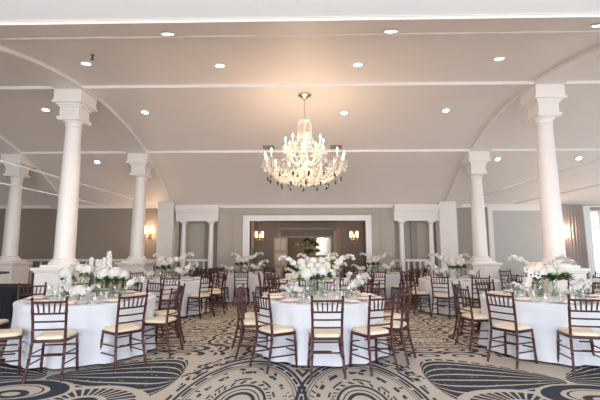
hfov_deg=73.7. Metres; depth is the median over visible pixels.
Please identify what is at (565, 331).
seat cushion
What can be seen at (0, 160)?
rod
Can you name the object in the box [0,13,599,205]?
ceiling
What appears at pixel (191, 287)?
tablecloth
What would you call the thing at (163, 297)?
seat cushion
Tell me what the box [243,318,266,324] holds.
seat cushion
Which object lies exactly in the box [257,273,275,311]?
chair
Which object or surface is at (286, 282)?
chair
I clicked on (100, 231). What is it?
wall
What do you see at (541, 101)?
column
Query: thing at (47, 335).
seat cushion
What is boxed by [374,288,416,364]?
chair
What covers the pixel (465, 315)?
seat cushion
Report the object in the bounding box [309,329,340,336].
seat cushion
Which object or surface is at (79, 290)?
floral arrangement
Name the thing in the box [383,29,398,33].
recessed light
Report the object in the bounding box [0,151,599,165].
ceiling beam
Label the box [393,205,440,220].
ceiling beam
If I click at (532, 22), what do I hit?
ceiling beam
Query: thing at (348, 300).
napkin
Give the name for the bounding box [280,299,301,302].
plate
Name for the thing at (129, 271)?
chair
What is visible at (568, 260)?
floral arrangement
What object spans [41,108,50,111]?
recessed light
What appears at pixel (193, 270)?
chair
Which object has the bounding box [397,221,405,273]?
slim column
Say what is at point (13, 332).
seat cushion
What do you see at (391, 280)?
tablecloth
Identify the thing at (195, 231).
wall
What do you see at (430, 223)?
slim column
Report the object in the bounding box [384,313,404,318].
seat cushion
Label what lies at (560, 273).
floral arrangement
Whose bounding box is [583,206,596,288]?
sheer curtain
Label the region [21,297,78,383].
chair
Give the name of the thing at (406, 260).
balustrade
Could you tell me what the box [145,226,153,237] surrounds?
wall sconce
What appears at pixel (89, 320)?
tablecloth
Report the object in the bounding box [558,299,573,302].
napkin
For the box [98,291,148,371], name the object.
chair
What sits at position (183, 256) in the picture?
floral arrangement
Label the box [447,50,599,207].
ceiling beam
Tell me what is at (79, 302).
plate
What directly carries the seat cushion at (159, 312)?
on the chair at (158, 312)
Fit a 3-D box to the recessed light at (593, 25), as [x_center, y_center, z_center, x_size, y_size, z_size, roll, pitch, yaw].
[3.756,-2.190,5.018,0.209,0.091,0.196,-1,-7,8]
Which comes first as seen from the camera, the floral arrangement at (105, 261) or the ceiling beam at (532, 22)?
the ceiling beam at (532, 22)
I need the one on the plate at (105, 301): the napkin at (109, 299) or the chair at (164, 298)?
the napkin at (109, 299)
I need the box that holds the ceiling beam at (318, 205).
[0,204,599,208]
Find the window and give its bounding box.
[590,210,599,263]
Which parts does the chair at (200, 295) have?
seat frame, leg, leg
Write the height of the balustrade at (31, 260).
1.060 m
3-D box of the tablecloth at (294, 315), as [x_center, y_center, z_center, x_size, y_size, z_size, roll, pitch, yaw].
[0.308,1.816,5.952,1.958,0.727,1.938,-1,-7,10]
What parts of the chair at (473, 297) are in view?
leg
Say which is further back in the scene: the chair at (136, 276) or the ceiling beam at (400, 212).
the ceiling beam at (400, 212)
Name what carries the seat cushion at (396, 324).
on the chair at (401, 325)
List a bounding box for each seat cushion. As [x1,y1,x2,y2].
[0,319,8,323]
[0,328,22,337]
[35,330,76,339]
[104,323,140,331]
[145,316,175,322]
[154,310,177,315]
[159,296,175,299]
[189,293,209,296]
[207,291,223,293]
[240,312,259,317]
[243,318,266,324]
[259,324,293,333]
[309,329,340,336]
[353,326,388,334]
[377,320,406,327]
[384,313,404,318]
[412,291,427,294]
[434,294,453,296]
[460,307,480,312]
[462,313,488,318]
[493,321,530,329]
[558,327,599,336]
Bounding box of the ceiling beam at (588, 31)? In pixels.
[0,30,599,40]
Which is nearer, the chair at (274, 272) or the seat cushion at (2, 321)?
the seat cushion at (2, 321)
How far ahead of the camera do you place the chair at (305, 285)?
8.08 m
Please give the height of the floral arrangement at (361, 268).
0.286 m
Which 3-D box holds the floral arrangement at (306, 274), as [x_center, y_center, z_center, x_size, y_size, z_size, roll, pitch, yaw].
[0.116,1.227,5.952,0.386,0.442,0.316,1,-7,-11]
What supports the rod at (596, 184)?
attached to the ceiling at (370, 123)
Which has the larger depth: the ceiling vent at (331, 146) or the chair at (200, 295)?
the ceiling vent at (331, 146)
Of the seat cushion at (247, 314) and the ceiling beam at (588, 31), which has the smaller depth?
the ceiling beam at (588, 31)
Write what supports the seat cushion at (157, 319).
on the chair at (166, 320)
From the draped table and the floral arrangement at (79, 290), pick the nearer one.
the floral arrangement at (79, 290)
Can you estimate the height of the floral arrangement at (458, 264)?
0.493 m
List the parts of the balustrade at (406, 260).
rail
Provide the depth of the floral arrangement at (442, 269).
9.71 m
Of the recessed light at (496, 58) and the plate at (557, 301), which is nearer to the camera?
the plate at (557, 301)
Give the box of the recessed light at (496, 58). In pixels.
[493,57,505,60]
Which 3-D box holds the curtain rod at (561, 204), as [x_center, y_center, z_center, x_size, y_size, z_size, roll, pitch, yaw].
[10.299,0.169,13.818,2.680,0.040,0.040,0,-7,1]
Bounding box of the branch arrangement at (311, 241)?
[295,238,320,257]
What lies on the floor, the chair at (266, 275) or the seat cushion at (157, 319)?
the chair at (266, 275)
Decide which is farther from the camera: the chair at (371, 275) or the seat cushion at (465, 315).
the chair at (371, 275)
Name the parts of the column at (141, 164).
moulding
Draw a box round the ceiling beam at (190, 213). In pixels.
[175,205,220,221]
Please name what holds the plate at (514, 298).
on the tablecloth at (545, 318)
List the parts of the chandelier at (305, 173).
arm, arm, arm, arm, stem, crown, arm, arm, arm, arm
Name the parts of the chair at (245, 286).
leg, leg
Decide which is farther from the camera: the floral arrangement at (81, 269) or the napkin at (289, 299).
the floral arrangement at (81, 269)
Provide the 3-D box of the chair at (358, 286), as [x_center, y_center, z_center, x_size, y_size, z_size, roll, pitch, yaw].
[1.493,2.396,11.160,0.442,0.932,0.469,-6,-10,42]
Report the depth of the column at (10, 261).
12.03 m
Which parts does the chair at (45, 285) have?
leg, rail, rail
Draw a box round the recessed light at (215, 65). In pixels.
[214,64,224,67]
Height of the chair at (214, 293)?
0.932 m
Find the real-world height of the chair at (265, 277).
0.932 m
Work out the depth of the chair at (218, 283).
10.95 m
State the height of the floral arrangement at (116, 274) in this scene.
0.454 m
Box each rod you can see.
[0,160,132,198]
[0,182,104,205]
[485,158,599,194]
[515,184,599,203]
[561,204,599,205]
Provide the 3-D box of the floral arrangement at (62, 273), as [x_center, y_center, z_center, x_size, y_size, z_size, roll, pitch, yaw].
[-3.461,1.225,5.943,0.268,0.444,0.244,0,-7,1]
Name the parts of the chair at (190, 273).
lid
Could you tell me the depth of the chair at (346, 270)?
10.26 m
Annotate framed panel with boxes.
[487,205,542,290]
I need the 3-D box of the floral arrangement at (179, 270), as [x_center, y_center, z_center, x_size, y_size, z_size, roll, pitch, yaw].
[-2.673,1.666,9.427,0.551,0.429,0.243,2,-7,-17]
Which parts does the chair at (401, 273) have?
leg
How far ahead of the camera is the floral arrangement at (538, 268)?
5.97 m
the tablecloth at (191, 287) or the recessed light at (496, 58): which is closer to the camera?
the recessed light at (496, 58)
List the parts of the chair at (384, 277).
leg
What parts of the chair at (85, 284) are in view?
rail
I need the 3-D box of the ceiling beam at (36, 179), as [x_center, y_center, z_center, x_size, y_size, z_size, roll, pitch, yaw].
[-8.772,-1.310,9.678,0.600,2.068,9.850,0,-7,1]
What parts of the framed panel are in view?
frame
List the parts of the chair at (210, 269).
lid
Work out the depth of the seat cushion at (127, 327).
5.09 m
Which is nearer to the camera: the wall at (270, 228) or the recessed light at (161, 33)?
the recessed light at (161, 33)
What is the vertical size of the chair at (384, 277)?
0.932 m
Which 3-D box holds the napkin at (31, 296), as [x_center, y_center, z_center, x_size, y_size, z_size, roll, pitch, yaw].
[-3.784,1.396,5.745,0.200,0.020,0.110,2,-7,-13]
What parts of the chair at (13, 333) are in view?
seat frame, leg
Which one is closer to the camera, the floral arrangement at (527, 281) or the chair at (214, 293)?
the floral arrangement at (527, 281)
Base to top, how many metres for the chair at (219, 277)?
0.932 m
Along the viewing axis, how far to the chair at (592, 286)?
6.73 m
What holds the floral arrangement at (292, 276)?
on the tablecloth at (290, 284)
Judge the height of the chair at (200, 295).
0.932 m
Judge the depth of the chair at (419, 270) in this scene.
11.38 m
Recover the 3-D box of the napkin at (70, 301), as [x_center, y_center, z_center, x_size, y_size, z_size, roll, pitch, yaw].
[-2.981,1.331,5.224,0.110,0.020,0.200,1,-7,-10]
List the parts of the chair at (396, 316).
leg, leg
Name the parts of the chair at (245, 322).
leg, leg, seat frame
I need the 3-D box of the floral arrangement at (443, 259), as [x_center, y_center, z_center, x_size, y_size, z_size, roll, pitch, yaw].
[3.706,1.614,9.921,1.017,0.655,0.208,-1,-7,7]
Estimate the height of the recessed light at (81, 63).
0.047 m
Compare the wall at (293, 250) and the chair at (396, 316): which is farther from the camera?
the wall at (293, 250)
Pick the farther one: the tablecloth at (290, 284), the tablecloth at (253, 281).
the tablecloth at (253, 281)
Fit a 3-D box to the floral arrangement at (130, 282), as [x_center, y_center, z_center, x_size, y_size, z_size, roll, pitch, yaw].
[-2.437,1.267,5.844,0.387,0.336,0.231,0,-7,1]
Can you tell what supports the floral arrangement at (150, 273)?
on the tablecloth at (191, 287)
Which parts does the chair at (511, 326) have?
leg, rail, rail, rail, rail, leg, seat frame, leg, leg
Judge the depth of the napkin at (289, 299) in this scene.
5.41 m
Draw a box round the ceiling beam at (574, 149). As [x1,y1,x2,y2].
[0,148,599,153]
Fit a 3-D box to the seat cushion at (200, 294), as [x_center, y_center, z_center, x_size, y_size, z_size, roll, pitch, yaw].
[-2.210,2.108,8.843,0.350,0.046,0.390,-5,-9,35]
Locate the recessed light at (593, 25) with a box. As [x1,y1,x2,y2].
[589,24,599,27]
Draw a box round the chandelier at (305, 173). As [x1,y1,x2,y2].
[261,92,347,192]
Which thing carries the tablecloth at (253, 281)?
on the round table
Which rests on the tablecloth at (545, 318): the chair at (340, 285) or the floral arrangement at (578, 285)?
the floral arrangement at (578, 285)
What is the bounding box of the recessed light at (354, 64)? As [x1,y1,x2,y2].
[352,63,363,66]
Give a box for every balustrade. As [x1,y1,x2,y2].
[21,259,155,289]
[186,259,207,275]
[405,259,428,281]
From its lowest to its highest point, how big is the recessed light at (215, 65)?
0.043 m
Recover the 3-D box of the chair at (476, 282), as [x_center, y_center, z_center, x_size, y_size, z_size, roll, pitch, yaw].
[3.413,1.885,7.057,0.442,0.932,0.469,2,-7,-14]
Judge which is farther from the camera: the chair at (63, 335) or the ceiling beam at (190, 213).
the ceiling beam at (190, 213)
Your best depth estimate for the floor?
4.68 m
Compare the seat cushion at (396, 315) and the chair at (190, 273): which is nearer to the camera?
the seat cushion at (396, 315)
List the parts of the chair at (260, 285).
leg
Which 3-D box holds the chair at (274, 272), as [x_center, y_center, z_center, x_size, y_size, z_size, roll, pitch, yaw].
[-0.953,2.393,11.133,0.442,0.932,0.469,6,-9,-40]
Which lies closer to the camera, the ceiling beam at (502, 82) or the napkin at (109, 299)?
the napkin at (109, 299)
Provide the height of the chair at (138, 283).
0.932 m
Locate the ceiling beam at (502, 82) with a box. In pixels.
[0,81,599,89]
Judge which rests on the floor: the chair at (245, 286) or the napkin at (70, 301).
the chair at (245, 286)
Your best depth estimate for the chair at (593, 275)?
8.65 m
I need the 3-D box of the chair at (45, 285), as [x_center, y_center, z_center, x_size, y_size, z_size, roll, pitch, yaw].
[-4.295,1.796,6.344,0.442,0.932,0.469,4,-8,-28]
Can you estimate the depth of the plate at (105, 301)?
5.41 m
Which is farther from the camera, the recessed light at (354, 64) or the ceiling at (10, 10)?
the recessed light at (354, 64)
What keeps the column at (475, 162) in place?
on the floor
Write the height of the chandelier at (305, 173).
2.145 m
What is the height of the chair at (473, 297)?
0.932 m
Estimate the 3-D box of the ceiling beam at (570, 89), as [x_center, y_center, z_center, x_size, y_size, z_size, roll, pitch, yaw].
[0.307,-2.420,8.837,23.400,0.073,0.650,0,-7,1]
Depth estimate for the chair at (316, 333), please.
4.68 m
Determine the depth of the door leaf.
17.91 m
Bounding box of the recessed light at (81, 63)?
[80,62,91,65]
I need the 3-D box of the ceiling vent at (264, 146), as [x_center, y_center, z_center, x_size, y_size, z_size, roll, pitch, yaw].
[-0.921,-1.542,11.724,0.340,0.073,0.175,0,-7,1]
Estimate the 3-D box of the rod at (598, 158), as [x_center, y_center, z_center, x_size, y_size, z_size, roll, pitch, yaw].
[6.033,-1.263,4.747,0.036,0.036,17.600,0,-7,1]
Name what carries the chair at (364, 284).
on the floor
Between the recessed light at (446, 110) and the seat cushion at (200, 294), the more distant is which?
the recessed light at (446, 110)
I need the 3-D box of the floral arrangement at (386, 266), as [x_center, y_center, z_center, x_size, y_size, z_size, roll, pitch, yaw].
[2.720,1.978,11.926,0.551,0.429,0.243,2,-7,-17]
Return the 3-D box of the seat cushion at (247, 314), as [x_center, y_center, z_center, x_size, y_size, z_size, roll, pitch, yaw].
[-0.719,1.774,6.162,0.350,0.046,0.390,-1,-7,11]
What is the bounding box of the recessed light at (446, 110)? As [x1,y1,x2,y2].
[441,108,449,112]
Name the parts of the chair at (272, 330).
leg, rail, leg, seat frame, leg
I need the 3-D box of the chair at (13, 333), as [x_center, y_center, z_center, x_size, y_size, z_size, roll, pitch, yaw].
[-3.609,1.607,4.824,0.469,0.932,0.442,5,-9,-33]
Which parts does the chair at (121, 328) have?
leg, leg, seat frame, leg, rail, rail, rail, rail, leg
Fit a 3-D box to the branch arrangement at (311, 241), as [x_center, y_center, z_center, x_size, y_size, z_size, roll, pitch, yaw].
[0.460,2.264,19.402,1.215,1.523,1.253,-3,-8,20]
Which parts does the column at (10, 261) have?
moulding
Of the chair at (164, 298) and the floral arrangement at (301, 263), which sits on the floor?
the chair at (164, 298)
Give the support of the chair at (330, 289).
on the floor
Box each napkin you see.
[27,296,45,298]
[64,300,78,303]
[104,298,117,300]
[283,298,298,300]
[344,299,357,301]
[359,293,372,295]
[516,297,530,299]
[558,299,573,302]
[584,294,599,295]
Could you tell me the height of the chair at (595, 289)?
0.932 m
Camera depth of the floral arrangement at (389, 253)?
12.16 m
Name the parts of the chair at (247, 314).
leg, leg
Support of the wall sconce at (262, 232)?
attached to the wall at (270, 228)
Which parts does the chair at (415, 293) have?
leg, seat frame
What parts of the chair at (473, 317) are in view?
leg, leg, seat frame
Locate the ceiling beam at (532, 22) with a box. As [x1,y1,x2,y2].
[0,14,599,37]
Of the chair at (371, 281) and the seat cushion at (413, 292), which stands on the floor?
the chair at (371, 281)
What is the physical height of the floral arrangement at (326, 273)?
0.450 m
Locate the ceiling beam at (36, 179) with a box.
[0,138,58,208]
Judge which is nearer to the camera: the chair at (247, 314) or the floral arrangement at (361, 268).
the chair at (247, 314)
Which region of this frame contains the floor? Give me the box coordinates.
[0,297,599,399]
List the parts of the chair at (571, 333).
leg, leg, seat frame, rail, rail, rail, rail, leg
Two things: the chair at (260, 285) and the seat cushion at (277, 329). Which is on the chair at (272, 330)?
the seat cushion at (277, 329)
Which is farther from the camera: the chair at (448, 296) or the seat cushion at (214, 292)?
the seat cushion at (214, 292)
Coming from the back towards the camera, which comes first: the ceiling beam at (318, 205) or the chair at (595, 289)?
the ceiling beam at (318, 205)
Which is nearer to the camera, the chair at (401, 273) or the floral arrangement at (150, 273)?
the floral arrangement at (150, 273)
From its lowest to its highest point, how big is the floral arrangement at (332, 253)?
0.655 m
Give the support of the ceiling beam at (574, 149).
attached to the ceiling at (370, 123)
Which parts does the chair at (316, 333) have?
leg, leg, seat frame, rail, rail, rail, rail, leg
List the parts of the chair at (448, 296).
leg, seat frame, leg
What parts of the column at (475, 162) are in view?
moulding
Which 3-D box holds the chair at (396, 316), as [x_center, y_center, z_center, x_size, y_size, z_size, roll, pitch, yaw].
[1.428,1.768,6.120,0.469,0.932,0.442,1,-7,-9]
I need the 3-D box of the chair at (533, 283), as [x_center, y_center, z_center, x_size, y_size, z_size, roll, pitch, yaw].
[4.042,1.883,7.041,0.442,0.932,0.469,-2,-7,17]
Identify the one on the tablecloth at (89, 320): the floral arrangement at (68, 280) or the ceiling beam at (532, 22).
the floral arrangement at (68, 280)
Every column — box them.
[0,154,35,283]
[30,89,97,295]
[115,153,155,289]
[180,221,188,276]
[207,221,215,270]
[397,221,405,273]
[426,221,435,275]
[460,151,502,290]
[519,84,590,292]
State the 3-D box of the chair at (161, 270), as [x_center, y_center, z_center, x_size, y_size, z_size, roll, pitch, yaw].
[-3.482,2.322,10.564,0.442,0.932,0.469,2,-7,-18]
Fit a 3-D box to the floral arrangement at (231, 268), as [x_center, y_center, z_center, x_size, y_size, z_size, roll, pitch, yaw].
[-2.186,2.052,11.947,0.438,0.286,0.165,0,-7,1]
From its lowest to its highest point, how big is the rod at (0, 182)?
0.036 m
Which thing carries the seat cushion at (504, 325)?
on the chair at (511, 326)
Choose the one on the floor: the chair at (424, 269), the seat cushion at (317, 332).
the chair at (424, 269)
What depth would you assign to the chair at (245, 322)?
5.46 m
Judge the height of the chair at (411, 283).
0.932 m
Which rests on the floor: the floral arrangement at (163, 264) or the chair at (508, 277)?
the chair at (508, 277)
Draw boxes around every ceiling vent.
[262,145,274,148]
[330,145,341,148]
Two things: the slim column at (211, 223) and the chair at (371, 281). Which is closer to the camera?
the chair at (371, 281)
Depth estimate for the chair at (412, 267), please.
12.17 m
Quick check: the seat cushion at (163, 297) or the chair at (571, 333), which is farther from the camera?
the seat cushion at (163, 297)
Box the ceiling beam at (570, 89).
[0,84,599,99]
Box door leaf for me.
[274,238,287,280]
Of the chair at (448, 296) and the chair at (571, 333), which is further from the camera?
the chair at (448, 296)
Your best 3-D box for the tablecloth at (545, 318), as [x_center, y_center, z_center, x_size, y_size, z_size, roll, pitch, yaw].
[3.710,1.818,5.965,1.976,0.727,1.944,0,-7,1]
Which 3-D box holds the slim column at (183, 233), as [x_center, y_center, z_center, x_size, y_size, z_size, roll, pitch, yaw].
[-4.105,1.979,14.038,0.260,2.462,0.240,0,-7,1]
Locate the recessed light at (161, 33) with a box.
[160,32,175,35]
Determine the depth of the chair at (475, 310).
6.62 m
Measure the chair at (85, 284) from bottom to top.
0.932 m
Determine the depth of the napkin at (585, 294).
6.00 m
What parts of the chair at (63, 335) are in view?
leg, leg, rail, rail, rail, rail, seat frame, leg, leg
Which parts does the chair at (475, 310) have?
leg, leg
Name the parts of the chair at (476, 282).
leg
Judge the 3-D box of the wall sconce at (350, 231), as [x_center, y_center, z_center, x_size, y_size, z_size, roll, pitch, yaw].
[2.262,1.475,16.777,0.360,0.500,0.199,0,-7,1]
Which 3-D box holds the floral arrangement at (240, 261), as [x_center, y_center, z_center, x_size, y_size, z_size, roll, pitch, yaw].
[-1.752,1.947,11.936,0.443,0.493,0.341,0,-7,1]
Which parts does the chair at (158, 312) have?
leg, leg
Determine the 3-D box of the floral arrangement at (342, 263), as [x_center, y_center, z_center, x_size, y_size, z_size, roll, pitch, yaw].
[0.828,1.662,9.391,0.551,0.429,0.243,2,-7,-17]
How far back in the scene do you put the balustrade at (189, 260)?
13.98 m
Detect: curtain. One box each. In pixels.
[562,205,589,278]
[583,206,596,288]
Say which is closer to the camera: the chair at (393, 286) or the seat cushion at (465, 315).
the seat cushion at (465, 315)
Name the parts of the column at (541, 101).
moulding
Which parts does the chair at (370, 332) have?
leg, leg, seat frame, leg, rail, rail, rail, rail, leg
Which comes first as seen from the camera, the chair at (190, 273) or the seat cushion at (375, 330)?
the seat cushion at (375, 330)
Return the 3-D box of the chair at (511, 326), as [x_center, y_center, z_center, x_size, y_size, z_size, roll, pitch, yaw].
[2.763,1.663,5.281,0.469,0.932,0.442,5,-8,-32]
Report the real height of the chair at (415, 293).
0.932 m
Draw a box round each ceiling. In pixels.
[0,0,599,20]
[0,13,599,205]
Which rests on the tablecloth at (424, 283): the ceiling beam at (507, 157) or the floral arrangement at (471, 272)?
the floral arrangement at (471, 272)
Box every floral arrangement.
[58,267,77,296]
[59,284,100,299]
[64,273,71,298]
[69,263,93,295]
[88,251,112,295]
[94,267,129,296]
[119,276,144,292]
[137,268,154,278]
[153,252,193,277]
[155,259,172,277]
[175,262,198,275]
[220,264,233,272]
[231,252,263,271]
[235,257,248,271]
[250,260,268,272]
[278,254,355,294]
[279,285,302,296]
[285,273,298,279]
[294,267,321,296]
[297,252,338,259]
[314,267,335,295]
[328,262,346,279]
[344,271,370,297]
[351,264,364,272]
[360,252,392,271]
[366,257,380,271]
[382,259,399,272]
[423,262,447,276]
[428,252,469,277]
[448,258,466,277]
[467,267,483,277]
[507,254,576,292]
[510,276,532,296]
[524,262,556,295]
[544,265,576,295]
[569,278,599,296]
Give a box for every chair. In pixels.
[0,319,10,341]
[0,328,22,374]
[11,282,46,323]
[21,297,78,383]
[64,280,90,292]
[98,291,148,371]
[121,282,142,291]
[123,276,137,289]
[129,271,143,277]
[139,286,183,356]
[146,280,164,333]
[154,282,185,342]
[158,276,179,310]
[161,270,175,276]
[183,268,197,276]
[186,274,214,318]
[193,270,205,276]
[205,272,227,313]
[208,268,222,281]
[208,269,228,302]
[208,270,224,307]
[231,283,259,348]
[233,270,249,304]
[234,286,267,359]
[249,291,297,373]
[255,269,275,295]
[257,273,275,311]
[263,271,276,292]
[266,275,280,293]
[268,280,287,293]
[298,277,317,290]
[307,296,346,378]
[313,280,334,290]
[339,276,355,290]
[343,269,363,290]
[345,270,357,290]
[349,293,399,376]
[356,272,374,292]
[360,281,379,295]
[367,274,374,293]
[371,270,385,297]
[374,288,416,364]
[384,284,413,346]
[391,269,413,303]
[400,270,418,309]
[404,272,430,314]
[405,268,420,295]
[407,267,417,282]
[408,269,418,289]
[412,267,426,287]
[430,274,455,318]
[451,281,480,338]
[453,284,488,350]
[465,275,489,307]
[475,279,494,329]
[484,290,537,368]
[499,269,511,289]
[506,274,517,289]
[510,273,528,289]
[513,279,537,290]
[556,295,599,375]
[567,281,594,293]
[593,275,599,291]
[594,271,599,290]
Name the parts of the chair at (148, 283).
leg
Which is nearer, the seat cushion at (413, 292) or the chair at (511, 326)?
the chair at (511, 326)
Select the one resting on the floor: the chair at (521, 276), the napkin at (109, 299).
the chair at (521, 276)
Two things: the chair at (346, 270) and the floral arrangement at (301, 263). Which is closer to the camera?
the floral arrangement at (301, 263)
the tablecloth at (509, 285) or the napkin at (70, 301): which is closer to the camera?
the napkin at (70, 301)
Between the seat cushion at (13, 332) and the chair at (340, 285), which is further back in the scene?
the chair at (340, 285)
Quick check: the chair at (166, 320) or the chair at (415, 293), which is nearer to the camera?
the chair at (166, 320)
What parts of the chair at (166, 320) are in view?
leg, seat frame, leg, leg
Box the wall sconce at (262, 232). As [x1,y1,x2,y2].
[255,231,263,240]
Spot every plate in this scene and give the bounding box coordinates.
[58,301,84,304]
[99,299,122,302]
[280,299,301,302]
[514,298,535,300]
[553,300,579,303]
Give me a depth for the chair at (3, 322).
5.62 m
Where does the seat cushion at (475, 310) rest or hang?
on the chair at (475, 310)
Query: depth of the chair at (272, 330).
5.00 m
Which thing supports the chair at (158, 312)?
on the floor
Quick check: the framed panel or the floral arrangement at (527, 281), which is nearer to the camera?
the floral arrangement at (527, 281)
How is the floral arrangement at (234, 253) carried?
on the tablecloth at (253, 281)
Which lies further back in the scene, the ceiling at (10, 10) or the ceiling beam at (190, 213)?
the ceiling beam at (190, 213)
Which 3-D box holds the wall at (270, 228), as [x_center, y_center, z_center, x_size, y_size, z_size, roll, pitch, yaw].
[0.432,2.271,17.549,7.200,2.750,1.400,0,-7,1]
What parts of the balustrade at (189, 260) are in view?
rail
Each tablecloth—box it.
[3,292,155,368]
[128,277,209,316]
[212,272,274,301]
[255,291,388,366]
[277,278,355,292]
[345,272,406,302]
[417,276,499,315]
[478,291,599,365]
[505,276,591,292]
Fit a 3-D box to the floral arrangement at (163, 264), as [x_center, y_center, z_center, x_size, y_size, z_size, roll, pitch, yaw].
[-3.214,1.636,9.440,0.443,0.493,0.341,0,-7,1]
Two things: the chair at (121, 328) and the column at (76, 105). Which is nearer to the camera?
the chair at (121, 328)
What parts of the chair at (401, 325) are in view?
seat frame, leg, leg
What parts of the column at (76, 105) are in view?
moulding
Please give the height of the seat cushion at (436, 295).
0.046 m
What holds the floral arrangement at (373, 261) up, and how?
on the tablecloth at (391, 280)
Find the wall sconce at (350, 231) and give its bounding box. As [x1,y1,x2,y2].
[350,231,357,240]
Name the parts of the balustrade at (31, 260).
rail, rail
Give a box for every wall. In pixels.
[0,207,599,291]
[180,222,434,281]
[204,222,417,278]
[250,221,364,277]
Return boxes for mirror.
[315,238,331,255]
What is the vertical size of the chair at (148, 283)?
0.932 m
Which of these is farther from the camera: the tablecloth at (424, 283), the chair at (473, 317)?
the tablecloth at (424, 283)
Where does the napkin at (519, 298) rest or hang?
on the plate at (514, 298)
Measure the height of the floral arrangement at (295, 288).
0.188 m
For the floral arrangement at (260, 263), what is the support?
on the tablecloth at (253, 281)
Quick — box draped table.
[0,284,33,327]
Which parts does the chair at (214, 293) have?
leg, leg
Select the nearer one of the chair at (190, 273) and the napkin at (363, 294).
the napkin at (363, 294)
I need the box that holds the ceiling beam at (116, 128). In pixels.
[0,51,169,208]
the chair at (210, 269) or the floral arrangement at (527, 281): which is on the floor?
the chair at (210, 269)
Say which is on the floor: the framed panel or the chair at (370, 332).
the chair at (370, 332)
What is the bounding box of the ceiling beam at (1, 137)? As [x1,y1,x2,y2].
[0,135,58,194]
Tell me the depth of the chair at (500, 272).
11.16 m

